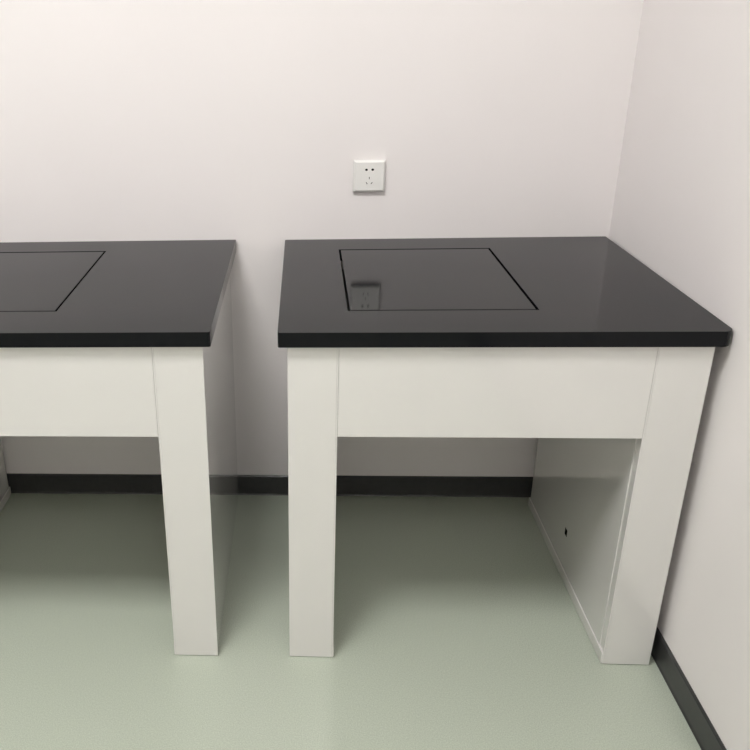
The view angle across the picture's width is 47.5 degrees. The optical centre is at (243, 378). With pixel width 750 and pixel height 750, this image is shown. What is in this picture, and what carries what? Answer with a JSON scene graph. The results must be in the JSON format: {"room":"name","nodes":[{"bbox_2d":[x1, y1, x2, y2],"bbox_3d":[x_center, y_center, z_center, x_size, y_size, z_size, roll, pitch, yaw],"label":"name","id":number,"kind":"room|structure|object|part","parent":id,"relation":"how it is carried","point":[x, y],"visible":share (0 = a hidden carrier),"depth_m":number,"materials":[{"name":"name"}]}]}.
{"room":"laboratory","nodes":[
{"label":"laboratory","id":0,"kind":"room"},
{"bbox_2d":[0,0,643,476],"bbox_3d":[-1.086,-1.089,2.253,4.200,3.150,0.120,0,23,4],"label":"wall","id":1,"kind":"structure","parent":0,"point":[247,122],"depth_m":2.29,"materials":[{"name":"paint"}]},
{"bbox_2d":[7,473,532,496],"bbox_3d":[-1.048,0.350,2.803,4.200,0.071,0.009,0,23,4],"label":"baseboard","id":2,"kind":"structure","parent":1,"relation":"attached to","point":[412,486],"depth_m":2.72,"materials":[{"name":"plastic"}]},
{"bbox_2d":[353,159,385,191],"bbox_3d":[0.347,-0.560,2.313,0.087,0.087,0.016,0,23,4],"label":"wall socket","id":3,"kind":"object","parent":1,"relation":"attached to","point":[368,175],"visible":1,"depth_m":2.31,"materials":[{"name":"plastic"}]},
{"bbox_2d":[0,493,700,749],"bbox_3d":[-1.109,1.213,0.958,4.320,0.050,4.320,0,23,4],"label":"floor","id":4,"kind":"structure","parent":0,"point":[457,626],"depth_m":2.08,"materials":[{"name":"plastic"}]},
{"bbox_2d":[0,240,237,655],"bbox_3d":[-0.483,0.145,2.254,0.901,0.852,0.771,0,23,4],"label":"table","id":5,"kind":"object","parent":4,"relation":"on","point":[98,338],"visible":1,"depth_m":1.87,"materials":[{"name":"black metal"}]},
{"bbox_3d":[-0.808,0.241,2.328,0.003,0.570,0.704,0,23,4],"label":"panel","id":6,"kind":"part","parent":5,"relation":"part of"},
{"bbox_3d":[-0.799,0.520,2.440,0.006,0.030,0.743,0,23,4],"label":"rail","id":7,"kind":"part","parent":5,"relation":"part of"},
{"bbox_2d":[0,240,235,347],"bbox_3d":[-0.495,-0.232,2.092,0.901,0.032,0.770,0,23,4],"label":"countertop","id":8,"kind":"structure","parent":5,"relation":"on","point":[168,293],"depth_m":1.91,"materials":[{"name":"black stone"}]},
{"bbox_2d":[278,236,731,664],"bbox_3d":[0.553,0.144,2.187,0.897,0.848,0.772,0,23,4],"label":"table","id":9,"kind":"object","parent":4,"relation":"on","point":[577,346],"visible":1,"depth_m":1.81,"materials":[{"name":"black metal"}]},
{"bbox_2d":[278,236,731,347],"bbox_3d":[0.542,-0.230,2.026,0.897,0.032,0.772,0,23,4],"label":"countertop","id":10,"kind":"structure","parent":9,"relation":"on","point":[583,291],"depth_m":1.79,"materials":[{"name":"black stone"}]},
{"bbox_3d":[0.876,0.526,2.309,0.006,0.030,0.702,0,23,4],"label":"rail","id":11,"kind":"part","parent":9,"relation":"part of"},
{"bbox_3d":[0.870,0.248,2.197,0.003,0.570,0.662,0,23,4],"label":"panel","id":12,"kind":"part","parent":9,"relation":"part of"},
{"bbox_2d":[609,0,749,749],"bbox_3d":[0.905,-0.249,0.166,0.120,3.150,4.372,0,23,5],"label":"wall","id":13,"kind":"structure","parent":0,"point":[681,207],"depth_m":1.76,"materials":[{"name":"paint"}]},
{"bbox_2d":[651,627,726,749],"bbox_3d":[0.881,1.179,0.747,0.009,0.071,4.200,0,23,5],"label":"baseboard","id":14,"kind":"structure","parent":13,"relation":"attached to","point":[704,732],"depth_m":1.84,"materials":[{"name":"plastic"}]}
]}

